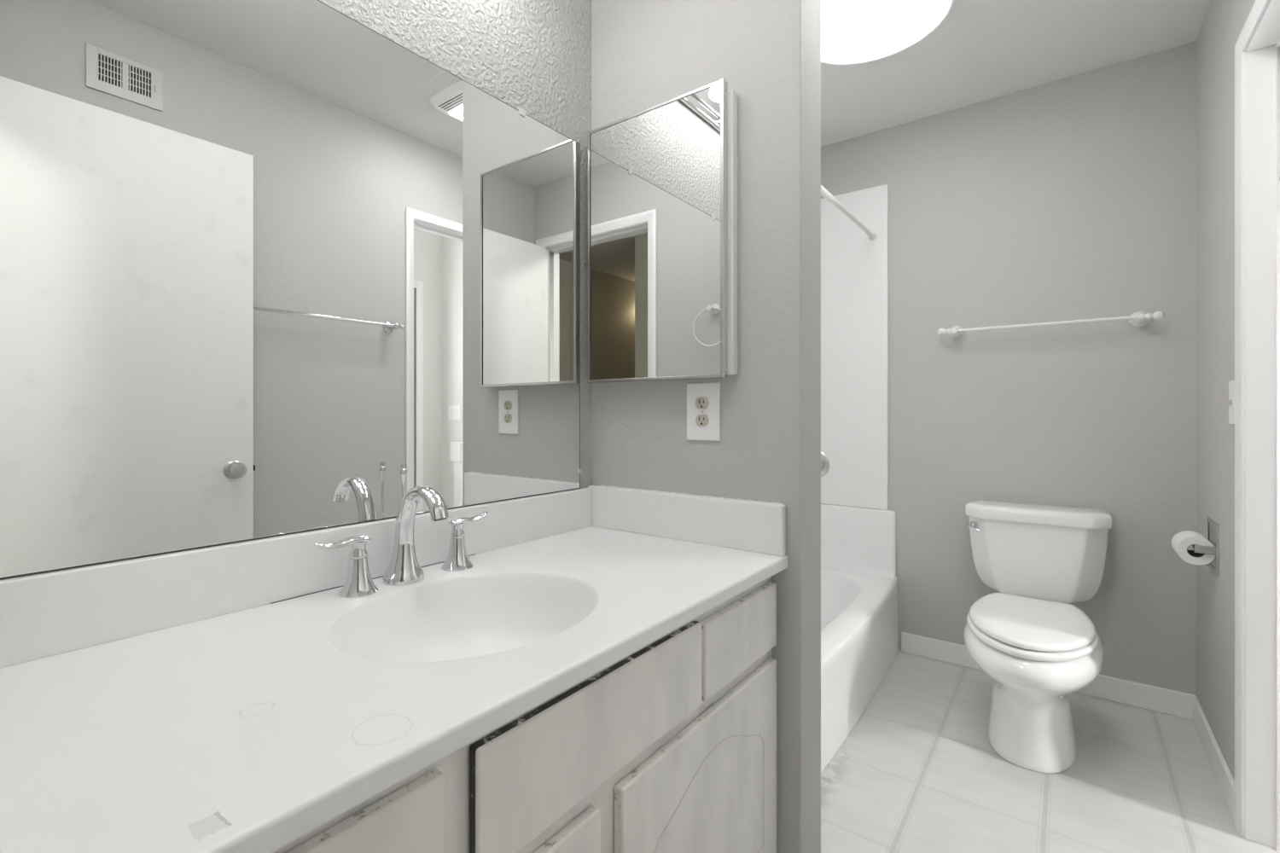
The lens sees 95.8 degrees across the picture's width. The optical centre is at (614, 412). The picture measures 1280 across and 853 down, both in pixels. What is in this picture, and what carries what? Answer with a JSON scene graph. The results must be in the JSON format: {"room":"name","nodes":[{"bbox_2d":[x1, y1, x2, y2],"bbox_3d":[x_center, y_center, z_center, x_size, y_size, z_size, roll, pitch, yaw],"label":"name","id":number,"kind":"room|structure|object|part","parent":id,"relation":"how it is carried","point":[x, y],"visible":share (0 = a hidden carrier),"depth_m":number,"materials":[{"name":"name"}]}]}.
{"room":"bathroom","nodes":[
{"label":"bathroom","id":0,"kind":"room"},
{"bbox_2d":[0,0,591,580],"bbox_3d":[-0.524,-0.113,1.149,0.100,2.440,1.359,0,0,38],"label":"wall","id":1,"kind":"structure","parent":0,"point":[534,56],"depth_m":1.45,"materials":[{"name":"beige paint"}]},
{"bbox_2d":[0,0,581,580],"bbox_3d":[-0.455,-0.270,1.146,0.009,0.965,1.172,0,0,38],"label":"wall mirror","id":2,"kind":"object","parent":1,"relation":"attached to","point":[262,262],"visible":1,"depth_m":0.96,"materials":[{"name":"silver glass"}]},
{"bbox_2d":[0,488,592,669],"bbox_3d":[-0.442,0.268,1.155,0.019,0.109,1.206,0,0,38],"label":"backsplash","id":3,"kind":"structure","parent":1,"relation":"attached to","point":[47,614],"depth_m":0.91,"materials":[{"name":"white stone"}]},
{"bbox_2d":[591,0,820,852],"bbox_3d":[0.059,-0.113,1.642,1.007,2.440,0.136,0,0,38],"label":"wall partition","id":4,"kind":"structure","parent":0,"point":[646,54],"depth_m":1.34,"materials":[{"name":"beige paint"}]},
{"bbox_2d":[587,78,737,383],"bbox_3d":[0.111,-0.427,1.482,0.428,0.695,0.052,0,0,38],"label":"medicine cabinet","id":5,"kind":"object","parent":4,"relation":"attached to","point":[662,177],"visible":1,"depth_m":1.44,"materials":[{"name":"silver metal"}]},
{"bbox_2d":[686,382,720,441],"bbox_3d":[0.218,-0.001,1.424,0.092,0.142,0.010,0,0,38],"label":"wall outlet","id":6,"kind":"object","parent":4,"relation":"attached to","point":[703,399],"visible":1,"depth_m":1.42,"materials":[{"name":"white plastic"}]},
{"bbox_2d":[695,414,708,426],"bbox_3d":[0.216,0.020,1.422,0.034,0.028,0.004,0,0,38],"label":"receptacle","id":7,"kind":"object","parent":6,"relation":"attached to","point":[701,420],"depth_m":1.42,"materials":[{"name":"beige plastic"}]},
{"bbox_2d":[695,397,708,409],"bbox_3d":[0.216,-0.022,1.422,0.034,0.028,0.004,0,0,38],"label":"receptacle","id":8,"kind":"object","parent":6,"relation":"attached to","point":[701,403],"depth_m":1.42,"materials":[{"name":"beige plastic"}]},
{"bbox_2d":[820,40,1196,695],"bbox_3d":[1.405,-0.113,2.685,1.834,2.440,0.110,0,0,38],"label":"wall","id":9,"kind":"structure","parent":0,"point":[1073,198],"depth_m":2.33,"materials":[{"name":"beige paint"}]},
{"bbox_2d":[820,184,888,510],"bbox_3d":[1.012,-0.305,2.917,0.687,1.528,0.010,0,0,38],"label":"tub surround","id":10,"kind":"object","parent":9,"relation":"attached to","point":[854,266],"visible":0.43,"depth_m":2.79,"materials":[{"name":"white plastic"}]},
{"bbox_2d":[820,451,829,477],"bbox_3d":[0.992,0.261,2.880,0.140,0.140,0.074,0,0,38],"label":"shower valve","id":11,"kind":"object","parent":10,"relation":"attached to","point":[824,460],"visible":0.18,"depth_m":2.87,"materials":[{"name":"silver metal"}]},
{"bbox_2d":[901,632,1196,720],"bbox_3d":[1.707,1.062,2.370,0.968,0.089,0.012,0,0,38],"label":"baseboard","id":12,"kind":"structure","parent":9,"relation":"attached to","point":[1160,700],"depth_m":2.21,"materials":[{"name":"white wood"}]},
{"bbox_2d":[937,311,1164,339],"bbox_3d":[1.714,-0.349,2.322,0.723,0.059,0.079,0,0,38],"label":"towel bar","id":13,"kind":"object","parent":9,"relation":"attached to","point":[1137,318],"visible":1,"depth_m":2.24,"materials":[{"name":"white metal"}]},
{"bbox_3d":[1.481,-0.349,2.507,0.059,0.059,0.074,0,0,38],"label":"post","id":14,"kind":"part","parent":13,"relation":"part of","materials":[{"name":"white ceramic"}]},
{"bbox_3d":[1.949,-0.349,2.140,0.059,0.059,0.074,0,0,38],"label":"post","id":15,"kind":"part","parent":13,"relation":"part of","materials":[{"name":"white ceramic"}]},
{"bbox_2d":[820,0,1210,146],"bbox_3d":[0.518,-1.363,1.463,1.950,0.060,3.140,0,0,38],"label":"ceiling","id":16,"kind":"structure","parent":0,"point":[983,50],"depth_m":2.15,"materials":[{"name":"paint"}]},
{"bbox_2d":[820,0,955,65],"bbox_3d":[0.868,-1.318,1.957,0.504,0.030,0.504,0,0,38],"label":"recessed light","id":17,"kind":"object","parent":16,"relation":"in","point":[853,32],"visible":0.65,"depth_m":1.96,"materials":[{"name":"white glass"}]},
{"bbox_2d":[820,651,1279,852],"bbox_3d":[1.342,1.137,0.917,3.920,0.060,3.420,0,0,38],"label":"floor","id":18,"kind":"structure","parent":0,"point":[919,770],"depth_m":1.72,"materials":[{"name":"tile"}]},
{"bbox_2d":[273,576,776,852],"bbox_3d":[-0.223,0.729,0.996,0.556,0.755,1.224,0,0,38],"label":"vanity cabinet","id":19,"kind":"object","parent":18,"relation":"on","point":[671,747],"visible":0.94,"depth_m":0.86,"materials":[{"name":"paint"}]},
{"bbox_3d":[-0.284,0.451,0.484,0.018,0.145,0.326,0,0,38],"label":"drawer","id":20,"kind":"part","parent":19,"relation":"part of","materials":[{"name":"paint"}]},
{"bbox_2d":[0,484,788,852],"bbox_3d":[-0.215,0.335,0.992,0.578,0.262,1.230,0,0,38],"label":"countertop","id":21,"kind":"structure","parent":19,"relation":"on","point":[226,698],"depth_m":0.76,"materials":[{"name":"white stone"}]},
{"bbox_2d":[313,464,488,598],"bbox_3d":[-0.359,0.212,1.089,0.162,0.220,0.369,0,0,38],"label":"faucet","id":22,"kind":"object","parent":21,"relation":"on","point":[404,568],"visible":1,"depth_m":1.08,"materials":[{"name":"silver metal"}]},
{"bbox_3d":[-0.474,0.228,1.006,0.028,0.015,0.098,0,0,38],"label":"lever","id":23,"kind":"part","parent":22,"relation":"part of","materials":[{"name":"silver metal"}]},
{"bbox_3d":[-0.456,0.276,1.030,0.065,0.091,0.065,0,0,38],"label":"handle","id":24,"kind":"part","parent":22,"relation":"part of","materials":[{"name":"silver metal"}]},
{"bbox_3d":[-0.414,0.212,1.134,0.013,0.219,0.013,0,0,4],"label":"lift rod","id":25,"kind":"part","parent":22,"relation":"part of","materials":[{"name":"silver metal"}]},
{"bbox_3d":[-0.368,0.229,1.078,0.162,0.187,0.077,0,0,38],"label":"spout","id":26,"kind":"part","parent":22,"relation":"part of","materials":[{"name":"silver metal"}]},
{"bbox_3d":[-0.325,0.276,1.196,0.065,0.091,0.065,0,0,38],"label":"handle","id":27,"kind":"part","parent":22,"relation":"part of","materials":[{"name":"silver metal"}]},
{"bbox_3d":[-0.306,0.226,1.220,0.028,0.018,0.098,0,0,38],"label":"lever","id":28,"kind":"part","parent":22,"relation":"part of","materials":[{"name":"silver metal"}]},
{"bbox_2d":[327,571,598,663],"bbox_3d":[-0.229,0.394,0.953,0.371,0.143,0.451,0,0,38],"label":"sink basin","id":29,"kind":"object","parent":21,"relation":"in","point":[457,617],"depth_m":1.08,"materials":[{"name":"white ceramic"}]},
{"bbox_3d":[-0.202,0.773,0.588,0.018,0.438,0.574,0,0,38],"label":"cabinet door","id":30,"kind":"part","parent":19,"relation":"part of","materials":[{"name":"paint"}]},
{"bbox_3d":[0.182,0.773,1.077,0.018,0.438,0.572,0,0,38],"label":"cabinet door","id":31,"kind":"part","parent":19,"relation":"part of","materials":[{"name":"paint"}]},
{"bbox_3d":[0.258,0.454,1.173,0.018,0.140,0.324,0,0,38],"label":"drawer","id":32,"kind":"part","parent":19,"relation":"part of","materials":[{"name":"paint"}]},
{"bbox_2d":[820,504,899,773],"bbox_3d":[0.576,0.783,2.294,0.771,0.645,1.527,0,0,38],"label":"bathtub","id":33,"kind":"object","parent":18,"relation":"on","point":[860,642],"visible":0.4,"depth_m":2.45,"materials":[{"name":"white ceramic"}]},
{"bbox_2d":[820,566,897,673],"bbox_3d":[0.576,0.904,2.294,0.771,0.285,1.527,0,0,38],"label":"basin","id":34,"kind":"object","parent":33,"relation":"in","point":[859,605],"depth_m":2.34,"materials":[{"name":"white ceramic"}]},
{"bbox_2d":[963,499,1112,773],"bbox_3d":[1.444,0.739,2.005,0.464,0.735,0.888,0,0,38],"label":"toilet","id":35,"kind":"object","parent":18,"relation":"on","point":[1038,649],"visible":1,"depth_m":1.90,"materials":[{"name":"white ceramic"}]},
{"bbox_3d":[1.460,0.459,2.352,0.022,0.024,0.024,0,0,-18],"label":"flush lever","id":36,"kind":"part","parent":35,"relation":"part of","materials":[{"name":"silver metal"}]},
{"bbox_3d":[1.446,0.466,2.325,0.020,0.023,0.059,0,0,-12],"label":"lever arm","id":37,"kind":"part","parent":35,"relation":"part of","materials":[{"name":"silver metal"}]},
{"bbox_3d":[1.354,0.706,1.885,0.345,0.020,0.553,0,0,38],"label":"seat","id":38,"kind":"part","parent":35,"relation":"part of","materials":[{"name":"white plastic"}]},
{"bbox_3d":[1.357,0.682,1.888,0.333,0.024,0.526,0,0,38],"label":"lid","id":39,"kind":"part","parent":35,"relation":"part of","materials":[{"name":"white plastic"}]},
{"bbox_3d":[1.387,0.912,1.927,0.376,0.389,0.696,0,0,38],"label":"bowl","id":40,"kind":"part","parent":35,"relation":"part of","materials":[{"name":"white ceramic"}]},
{"bbox_3d":[1.659,0.572,2.279,0.446,0.292,0.184,0,0,38],"label":"tank","id":41,"kind":"part","parent":35,"relation":"part of","materials":[{"name":"white ceramic"}]},
{"bbox_3d":[1.655,0.398,2.274,0.464,0.054,0.202,0,0,38],"label":"tank lid","id":42,"kind":"part","parent":35,"relation":"part of","materials":[{"name":"white ceramic"}]},
{"bbox_2d":[1196,0,1255,780],"bbox_3d":[1.233,-0.113,0.889,0.116,2.440,3.146,0,0,38],"label":"wall","id":43,"kind":"structure","parent":0,"point":[1224,21],"depth_m":1.78,"materials":[{"name":"beige paint"}]},
{"bbox_2d":[1191,517,1218,575],"bbox_3d":[1.875,0.422,1.842,0.052,0.157,0.165,0,0,38],"label":"toilet paper holder","id":44,"kind":"object","parent":43,"relation":"attached to","point":[1213,527],"visible":0.75,"depth_m":1.80,"materials":[{"name":"silver metal"}]},
{"bbox_2d":[1171,530,1215,565],"bbox_3d":[1.857,0.435,1.853,0.089,0.089,0.114,0,0,38],"label":"toilet paper roll","id":45,"kind":"object","parent":44,"relation":"hanging from","point":[1181,541],"visible":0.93,"depth_m":1.82,"materials":[{"name":"white paper"}]},
{"bbox_3d":[1.831,0.427,1.788,0.048,0.024,0.005,0,0,38],"label":"arm","id":46,"kind":"part","parent":44,"relation":"part of","materials":[{"name":"silver metal"}]},
{"bbox_2d":[1192,696,1234,824],"bbox_3d":[1.870,1.062,1.803,0.012,0.089,0.676,0,0,38],"label":"baseboard","id":47,"kind":"structure","parent":43,"relation":"attached to","point":[1225,781],"depth_m":1.75,"materials":[{"name":"white wood"}]},
{"bbox_2d":[1223,379,1234,424],"bbox_3d":[1.709,-0.027,1.604,0.020,0.122,0.070,0,0,38],"label":"light switch","id":48,"kind":"object","parent":43,"relation":"attached to","point":[1230,402],"visible":0.83,"depth_m":1.60,"materials":[{"name":"white plastic"}]},
{"bbox_3d":[1.714,-0.027,1.600,0.006,0.122,0.070,0,0,38],"label":"plate","id":49,"kind":"part","parent":48,"relation":"part of","materials":[{"name":"white plastic"}]},
{"bbox_2d":[1234,0,1270,837],"bbox_3d":[1.450,0.064,1.269,0.013,2.086,0.680,0,0,38],"label":"trim","id":50,"kind":"structure","parent":43,"relation":"attached to","point":[1259,8],"depth_m":1.51,"materials":[{"name":"white wood"}]},
{"bbox_2d":[1245,0,1279,851],"bbox_3d":[1.501,0.078,1.229,0.117,2.058,0.623,0,0,38],"label":"trim","id":51,"kind":"structure","parent":43,"relation":"attached to","point":[1262,54],"depth_m":1.48,"materials":[{"name":"white wood"}]},
{"bbox_3d":[0.073,-0.154,1.723,0.688,1.830,0.010,0,0,38],"label":"wall","id":52,"kind":"structure","parent":0,"visible":0},
{"bbox_2d":[820,185,876,239],"bbox_3d":[0.762,-0.833,2.147,0.033,0.033,1.508,0,0,38],"label":"shower rod","id":53,"kind":"object","parent":52,"relation":"attached to","point":[824,192],"visible":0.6,"depth_m":2.38,"materials":[{"name":"white metal"}]}
]}

